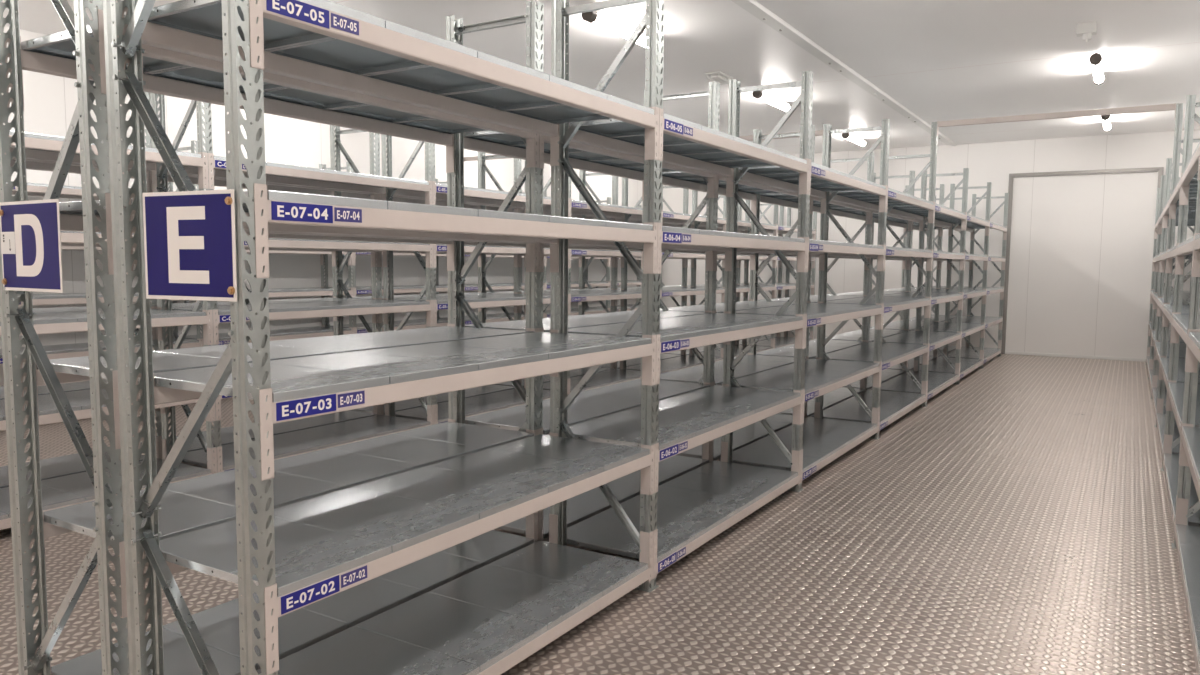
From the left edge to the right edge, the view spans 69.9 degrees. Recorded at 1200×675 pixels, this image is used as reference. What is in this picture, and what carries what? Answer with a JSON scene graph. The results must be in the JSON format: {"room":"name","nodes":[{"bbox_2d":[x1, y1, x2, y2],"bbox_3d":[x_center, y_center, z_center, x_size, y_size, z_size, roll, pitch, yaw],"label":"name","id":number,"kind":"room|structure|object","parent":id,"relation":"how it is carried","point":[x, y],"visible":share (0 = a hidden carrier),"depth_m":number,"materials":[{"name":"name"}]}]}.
{"room":"warehouse storage room","nodes":[
{"label":"warehouse storage room","id":0,"kind":"room"},
{"bbox_2d":[0,26,642,385],"bbox_3d":[-5.046,-1.310,10.637,0.120,4.000,22.930,3,6,32],"label":"wall","id":1,"kind":"structure","parent":0,"point":[50,101],"depth_m":11.94,"materials":[{"name":"white paint"}]},
{"bbox_2d":[0,354,1196,674],"bbox_3d":[-0.365,1.027,7.928,11.160,0.120,23.170,3,6,32],"label":"floor","id":2,"kind":"structure","parent":0,"point":[1016,521],"depth_m":4.74,"materials":[{"name":"metal"}]},
{"bbox_2d":[0,92,161,487],"bbox_3d":[-4.220,-0.377,5.657,0.631,3.000,2.380,3,6,32],"label":"bay","id":3,"kind":"object","parent":2,"relation":"on","point":[60,466],"visible":0.13,"depth_m":6.27,"materials":[{"name":"beige paint"}]},
{"bbox_2d":[0,181,202,363],"bbox_3d":[-5.483,-0.678,9.071,0.676,3.000,2.328,3,6,32],"label":"bay","id":4,"kind":"object","parent":2,"relation":"on","point":[33,189],"visible":0.14,"depth_m":8.72,"materials":[{"name":"beige paint"}]},
{"bbox_2d":[0,131,216,529],"bbox_3d":[-3.646,-0.340,5.274,0.676,3.000,2.328,3,6,32],"label":"bay","id":5,"kind":"object","parent":2,"relation":"on","point":[64,491],"visible":0.49,"depth_m":5.63,"materials":[{"name":"beige paint"}]},
{"bbox_2d":[122,125,382,458],"bbox_3d":[-3.009,-0.534,7.614,0.631,3.000,2.328,3,6,32],"label":"bay","id":6,"kind":"object","parent":2,"relation":"on","point":[227,433],"visible":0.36,"depth_m":8.30,"materials":[{"name":"beige paint"}]},
{"bbox_2d":[168,140,353,346],"bbox_3d":[-4.286,-0.833,11.006,0.676,3.000,2.328,3,6,32],"label":"bay","id":7,"kind":"object","parent":2,"relation":"on","point":[317,331],"visible":0.07,"depth_m":11.10,"materials":[{"name":"beige paint"}]},
{"bbox_2d":[0,0,543,674],"bbox_3d":[-1.185,-0.193,3.794,0.631,3.000,2.380,3,6,32],"label":"bay","id":8,"kind":"object","parent":2,"relation":"on","point":[77,52],"visible":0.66,"depth_m":3.21,"materials":[{"name":"beige paint"}]},
{"bbox_2d":[0,199,62,292],"bbox_3d":[-1.865,-0.298,2.803,0.390,0.295,0.012,4,6,32],"label":"sign","id":9,"kind":"object","parent":8,"relation":"attached to","point":[30,234],"visible":1,"depth_m":2.80,"materials":[{"name":"blue plastic"}]},
{"bbox_2d":[150,93,433,472],"bbox_3d":[-2.449,-0.495,7.209,0.676,3.000,2.328,3,6,32],"label":"bay","id":10,"kind":"object","parent":2,"relation":"on","point":[289,444],"visible":0.4,"depth_m":6.93,"materials":[{"name":"beige paint"}]},
{"bbox_2d":[103,0,658,674],"bbox_3d":[-0.611,-0.156,3.412,0.676,3.000,2.328,3,6,32],"label":"bay","id":11,"kind":"object","parent":2,"relation":"on","point":[489,619],"visible":0.98,"depth_m":2.89,"materials":[{"name":"beige paint"}]},
{"bbox_2d":[142,189,236,301],"bbox_3d":[-1.114,-0.247,2.319,0.346,0.293,0.012,3,5,25],"label":"sign","id":12,"kind":"object","parent":11,"relation":"attached to","point":[190,238],"visible":1,"depth_m":2.32,"materials":[{"name":"blue"}]},
{"bbox_2d":[319,162,462,333],"bbox_3d":[-3.089,-0.988,12.940,0.676,3.000,2.328,3,6,32],"label":"bay","id":13,"kind":"object","parent":2,"relation":"on","point":[351,280],"visible":0.3,"depth_m":12.18,"materials":[{"name":"beige paint"}]},
{"bbox_2d":[335,151,521,414],"bbox_3d":[-1.812,-0.689,9.548,0.631,3.000,2.328,3,6,32],"label":"bay","id":14,"kind":"object","parent":2,"relation":"on","point":[482,265],"visible":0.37,"depth_m":10.23,"materials":[{"name":"beige paint"}]},
{"bbox_2d":[381,134,568,423],"bbox_3d":[-1.252,-0.649,9.143,0.676,3.000,2.328,3,6,32],"label":"bay","id":15,"kind":"object","parent":2,"relation":"on","point":[476,405],"visible":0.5,"depth_m":8.49,"materials":[{"name":"beige paint"}]},
{"bbox_2d":[435,179,544,324],"bbox_3d":[-1.891,-1.292,14.862,0.676,3.300,2.328,3,6,32],"label":"bay","id":16,"kind":"object","parent":2,"relation":"on","point":[499,317],"visible":0.08,"depth_m":14.53,"materials":[{"name":"beige paint"}]},
{"bbox_2d":[464,155,511,161],"bbox_3d":[-1.230,-2.712,13.026,2.238,0.162,0.072,3,6,32],"label":"tie beam","id":17,"kind":"structure","parent":16,"relation":"attached to","point":[475,158],"depth_m":13.45,"materials":[{"name":"grey metal"}]},
{"bbox_2d":[486,170,617,386],"bbox_3d":[-0.614,-0.993,11.470,0.631,3.300,2.328,3,6,32],"label":"bay","id":18,"kind":"object","parent":2,"relation":"on","point":[582,174],"visible":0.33,"depth_m":12.25,"materials":[{"name":"beige paint"}]},
{"bbox_2d":[521,190,609,317],"bbox_3d":[-0.695,-1.298,16.809,0.676,3.000,2.328,3,6,32],"label":"bay","id":19,"kind":"object","parent":2,"relation":"on","point":[574,311],"visible":0.12,"depth_m":16.88,"materials":[{"name":"beige paint"}]},
{"bbox_2d":[525,160,642,393],"bbox_3d":[-0.055,-0.804,11.077,0.676,3.000,2.328,3,6,32],"label":"bay","id":20,"kind":"object","parent":2,"relation":"on","point":[615,376],"visible":0.24,"depth_m":10.85,"materials":[{"name":"beige paint"}]},
{"bbox_2d":[454,81,719,541],"bbox_3d":[0.025,-0.350,5.751,0.631,3.000,2.328,3,6,32],"label":"bay","id":21,"kind":"object","parent":2,"relation":"on","point":[595,403],"visible":0.36,"depth_m":5.80,"materials":[{"name":"beige paint"}]},
{"bbox_2d":[585,197,661,311],"bbox_3d":[0.516,-1.455,18.765,0.676,3.000,2.380,3,6,32],"label":"bay","id":22,"kind":"object","parent":2,"relation":"on","point":[637,282],"visible":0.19,"depth_m":17.97,"materials":[{"name":"beige paint"}]},
{"bbox_2d":[584,186,688,368],"bbox_3d":[0.582,-0.999,13.417,0.631,3.000,2.328,3,6,32],"label":"bay","id":23,"kind":"object","parent":2,"relation":"on","point":[636,361],"visible":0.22,"depth_m":14.06,"materials":[{"name":"beige paint"}]},
{"bbox_2d":[621,177,725,373],"bbox_3d":[1.143,-1.109,12.999,0.676,3.300,2.328,3,6,32],"label":"bay","id":24,"kind":"object","parent":2,"relation":"on","point":[682,362],"visible":0.29,"depth_m":12.57,"materials":[{"name":"beige paint"}]},
{"bbox_2d":[739,130,822,142],"bbox_3d":[1.804,-2.529,11.163,2.238,0.162,0.072,3,6,32],"label":"tie beam","id":25,"kind":"structure","parent":24,"relation":"attached to","point":[819,132],"depth_m":10.84,"materials":[{"name":"metal"}]},
{"bbox_2d":[550,0,808,592],"bbox_3d":[0.586,-0.311,5.346,0.676,3.000,2.328,3,6,32],"label":"bay","id":26,"kind":"object","parent":2,"relation":"on","point":[685,512],"visible":0.81,"depth_m":4.79,"materials":[{"name":"beige paint"}]},
{"bbox_2d":[663,196,741,354],"bbox_3d":[1.779,-1.153,15.351,0.631,3.000,2.328,3,6,32],"label":"bay","id":27,"kind":"object","parent":2,"relation":"on","point":[701,349],"visible":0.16,"depth_m":15.97,"materials":[{"name":"beige paint"}]},
{"bbox_2d":[690,190,776,356],"bbox_3d":[2.339,-1.114,14.946,0.676,3.000,2.328,3,6,32],"label":"bay","id":28,"kind":"object","parent":2,"relation":"on","point":[741,225],"visible":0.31,"depth_m":14.44,"materials":[{"name":"beige paint"}]},
{"bbox_2d":[660,125,814,461],"bbox_3d":[1.222,-0.505,7.685,0.631,3.000,2.328,3,6,32],"label":"bay","id":29,"kind":"object","parent":2,"relation":"on","point":[751,364],"visible":0.41,"depth_m":7.76,"materials":[{"name":"beige paint"}]},
{"bbox_2d":[717,204,783,344],"bbox_3d":[2.976,-1.308,17.285,0.631,3.000,2.328,3,6,32],"label":"bay","id":30,"kind":"object","parent":2,"relation":"on","point":[781,207],"visible":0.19,"depth_m":18.04,"materials":[{"name":"beige paint"}]},
{"bbox_2d":[741,200,816,347],"bbox_3d":[3.550,-1.271,16.902,0.676,3.000,2.380,3,6,32],"label":"bay","id":31,"kind":"object","parent":2,"relation":"on","point":[779,341],"visible":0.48,"depth_m":16.53,"materials":[{"name":"beige paint"}]},
{"bbox_2d":[719,71,886,491],"bbox_3d":[1.782,-0.466,7.280,0.676,3.000,2.328,3,6,32],"label":"bay","id":32,"kind":"object","parent":2,"relation":"on","point":[821,441],"visible":0.74,"depth_m":6.68,"materials":[{"name":"beige paint"}]},
{"bbox_2d":[756,152,873,417],"bbox_3d":[2.420,-0.809,9.607,0.631,3.300,2.328,3,6,32],"label":"bay","id":33,"kind":"object","parent":2,"relation":"on","point":[832,398],"visible":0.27,"depth_m":9.88,"materials":[{"name":"beige paint"}]},
{"bbox_2d":[825,171,914,389],"bbox_3d":[3.616,-0.815,11.554,0.631,3.000,2.328,3,6,32],"label":"bay","id":34,"kind":"object","parent":2,"relation":"on","point":[887,374],"visible":0.26,"depth_m":12.00,"materials":[{"name":"beige paint"}]},
{"bbox_2d":[812,119,934,438],"bbox_3d":[2.979,-0.621,9.215,0.676,3.000,2.328,3,6,32],"label":"bay","id":35,"kind":"object","parent":2,"relation":"on","point":[892,405],"visible":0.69,"depth_m":8.59,"materials":[{"name":"beige paint"}]},
{"bbox_2d":[870,184,944,370],"bbox_3d":[4.813,-0.970,13.488,0.631,3.000,2.328,3,6,32],"label":"bay","id":36,"kind":"object","parent":2,"relation":"on","point":[892,221],"visible":0.4,"depth_m":14.15,"materials":[{"name":"beige paint"}]},
{"bbox_2d":[870,122,966,406],"bbox_3d":[4.178,-0.925,11.136,0.676,3.300,2.328,3,6,32],"label":"bay","id":37,"kind":"object","parent":2,"relation":"on","point":[909,381],"visible":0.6,"depth_m":10.64,"materials":[{"name":"beige paint"}]},
{"bbox_2d":[937,103,1175,135],"bbox_3d":[4.855,-2.344,9.290,2.278,0.162,0.072,3,6,32],"label":"tie beam","id":38,"kind":"structure","parent":37,"relation":"attached to","point":[1163,107],"depth_m":9.21,"materials":[{"name":"beige metal"}]},
{"bbox_2d":[909,196,961,357],"bbox_3d":[6.010,-1.125,15.423,0.631,3.000,2.328,3,6,32],"label":"bay","id":39,"kind":"object","parent":2,"relation":"on","point":[915,226],"visible":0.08,"depth_m":15.61,"materials":[{"name":"beige paint"}]},
{"bbox_2d":[911,168,989,384],"bbox_3d":[5.373,-0.931,13.083,0.676,3.000,2.328,3,6,32],"label":"bay","id":40,"kind":"object","parent":2,"relation":"on","point":[944,364],"visible":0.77,"depth_m":12.39,"materials":[{"name":"beige paint"}]},
{"bbox_2d":[941,182,1008,368],"bbox_3d":[6.584,-1.087,15.040,0.676,3.000,2.380,3,6,32],"label":"bay","id":41,"kind":"object","parent":2,"relation":"on","point":[972,352],"visible":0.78,"depth_m":14.89,"materials":[{"name":"beige paint"}]},
{"bbox_2d":[1145,188,1194,373],"bbox_3d":[9.078,-0.939,13.539,0.631,3.000,2.328,3,6,32],"label":"bay","id":42,"kind":"object","parent":2,"relation":"on","point":[1191,222],"visible":0.35,"depth_m":14.51,"materials":[{"name":"beige paint"}]},
{"bbox_2d":[1147,175,1195,393],"bbox_3d":[7.881,-0.784,11.605,0.631,3.000,2.328,3,6,32],"label":"bay","id":43,"kind":"object","parent":2,"relation":"on","point":[1191,214],"visible":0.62,"depth_m":12.58,"materials":[{"name":"beige paint"}]},
{"bbox_2d":[1150,158,1196,417],"bbox_3d":[6.684,-0.629,9.670,0.631,3.000,2.328,3,6,32],"label":"bay","id":44,"kind":"object","parent":2,"relation":"on","point":[1192,201],"visible":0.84,"depth_m":10.64,"materials":[{"name":"beige paint"}]},
{"bbox_2d":[1154,103,1199,461],"bbox_3d":[5.488,-0.624,7.723,0.631,3.300,2.328,3,6,32],"label":"bay","id":45,"kind":"object","parent":2,"relation":"on","point":[1175,184],"visible":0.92,"depth_m":8.68,"materials":[{"name":"beige paint"}]},
{"bbox_2d":[1161,95,1199,531],"bbox_3d":[4.290,-0.320,5.802,0.631,3.000,2.328,3,6,32],"label":"bay","id":46,"kind":"object","parent":2,"relation":"on","point":[1190,163],"visible":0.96,"depth_m":6.75,"materials":[{"name":"beige paint"}]},
{"bbox_2d":[1171,156,1199,674],"bbox_3d":[3.093,-0.165,3.867,0.631,3.000,2.328,3,6,32],"label":"bay","id":47,"kind":"object","parent":2,"relation":"on","point":[1186,537],"visible":1,"depth_m":4.88,"materials":[{"name":"beige paint"}]},
{"bbox_2d":[2,0,1199,154],"bbox_3d":[-0.331,-3.078,7.579,11.160,0.120,23.170,3,6,32],"label":"ceiling","id":48,"kind":"structure","parent":0,"point":[941,60],"depth_m":9.62,"materials":[{"name":"white paint"}]},
{"bbox_2d":[581,10,648,48],"bbox_3d":[0.212,-3.008,8.374,0.124,0.146,1.260,3,6,32],"label":"ceiling lamp","id":49,"kind":"object","parent":48,"relation":"attached to","point":[595,17],"visible":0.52,"depth_m":8.15,"materials":[{"name":"white plastic"}]},
{"bbox_2d":[705,71,733,84],"bbox_3d":[1.491,-3.234,10.723,0.200,0.074,0.440,3,6,32],"label":"fitting","id":50,"kind":"object","parent":48,"relation":"attached to","point":[720,77],"visible":0.88,"depth_m":10.64,"materials":[{"name":"white plastic"}]},
{"bbox_2d":[752,90,791,111],"bbox_3d":[2.406,-3.292,11.920,0.124,0.146,1.260,3,6,32],"label":"ceiling lamp","id":51,"kind":"object","parent":48,"relation":"attached to","point":[761,95],"visible":0.81,"depth_m":11.78,"materials":[{"name":"white plastic"}]},
{"bbox_2d":[760,92,789,110],"bbox_3d":[2.406,-3.277,11.921,0.100,0.100,1.080,3,6,32],"label":"diffuser","id":52,"kind":"object","parent":51,"relation":"attached to","point":[765,97],"depth_m":11.89,"materials":[{"name":"white"}]},
{"bbox_2d":[731,0,956,145],"bbox_3d":[0.796,-2.935,6.893,0.180,0.030,22.930,3,6,32],"label":"trim","id":53,"kind":"structure","parent":48,"relation":"attached to","point":[753,7],"depth_m":9.72,"materials":[{"name":"white plastic"}]},
{"bbox_2d":[842,133,867,146],"bbox_3d":[4.585,-3.574,15.441,0.124,0.146,1.260,3,6,32],"label":"ceiling lamp","id":54,"kind":"object","parent":48,"relation":"attached to","point":[849,136],"visible":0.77,"depth_m":15.35,"materials":[{"name":"white plastic"}]},
{"bbox_2d":[847,134,865,145],"bbox_3d":[4.585,-3.559,15.442,0.100,0.100,1.080,3,6,32],"label":"diffuser","id":55,"kind":"object","parent":54,"relation":"attached to","point":[851,137],"depth_m":15.46,"materials":[{"name":"white plastic"}]},
{"bbox_2d":[1076,21,1096,42],"bbox_3d":[4.720,-2.953,8.335,0.170,0.175,0.120,3,6,32],"label":"ceiling sensor","id":56,"kind":"object","parent":48,"relation":"attached to","point":[1088,29],"visible":1,"depth_m":8.29,"materials":[{"name":"white plastic"}]},
{"bbox_2d":[1089,53,1104,84],"bbox_3d":[5.725,-3.091,9.882,0.124,0.146,1.260,3,6,32],"label":"ceiling lamp","id":57,"kind":"object","parent":48,"relation":"attached to","point":[1095,59],"visible":1,"depth_m":9.63,"materials":[{"name":"white plastic"}]},
{"bbox_2d":[1091,62,1103,82],"bbox_3d":[5.725,-3.076,9.884,0.100,0.100,1.080,3,6,32],"label":"diffuser","id":58,"kind":"object","parent":57,"relation":"attached to","point":[1097,69],"depth_m":9.88,"materials":[{"name":"white plastic"}]},
{"bbox_2d":[1101,115,1111,130],"bbox_3d":[7.904,-3.373,13.403,0.124,0.146,1.260,3,6,32],"label":"ceiling lamp","id":59,"kind":"object","parent":48,"relation":"attached to","point":[1107,126],"visible":0.73,"depth_m":13.21,"materials":[{"name":"white plastic"}]},
{"bbox_2d":[1102,118,1110,129],"bbox_3d":[7.904,-3.358,13.405,0.100,0.100,1.080,3,6,32],"label":"diffuser","id":60,"kind":"object","parent":59,"relation":"attached to","point":[1106,123],"depth_m":13.42,"materials":[{"name":"white plastic"}]},
{"bbox_2d":[662,129,1199,358],"bbox_3d":[5.702,-1.809,17.531,11.160,4.000,0.120,3,6,32],"label":"wall","id":61,"kind":"structure","parent":0,"point":[1081,246],"depth_m":15.90,"materials":[{"name":"white paint"}]},
{"bbox_2d":[1005,351,1145,361],"bbox_3d":[8.688,0.345,15.774,2.280,0.055,0.020,3,6,32],"label":"baseboard","id":62,"kind":"structure","parent":61,"relation":"attached to","point":[1006,352],"depth_m":15.73,"materials":[{"name":"white plastic"}]},
{"bbox_2d":[1001,167,1163,353],"bbox_3d":[8.694,-1.318,15.619,2.430,3.395,0.050,3,6,32],"label":"trim","id":63,"kind":"structure","parent":61,"relation":"attached to","point":[1160,170],"depth_m":16.06,"materials":[{"name":"grey metal"}]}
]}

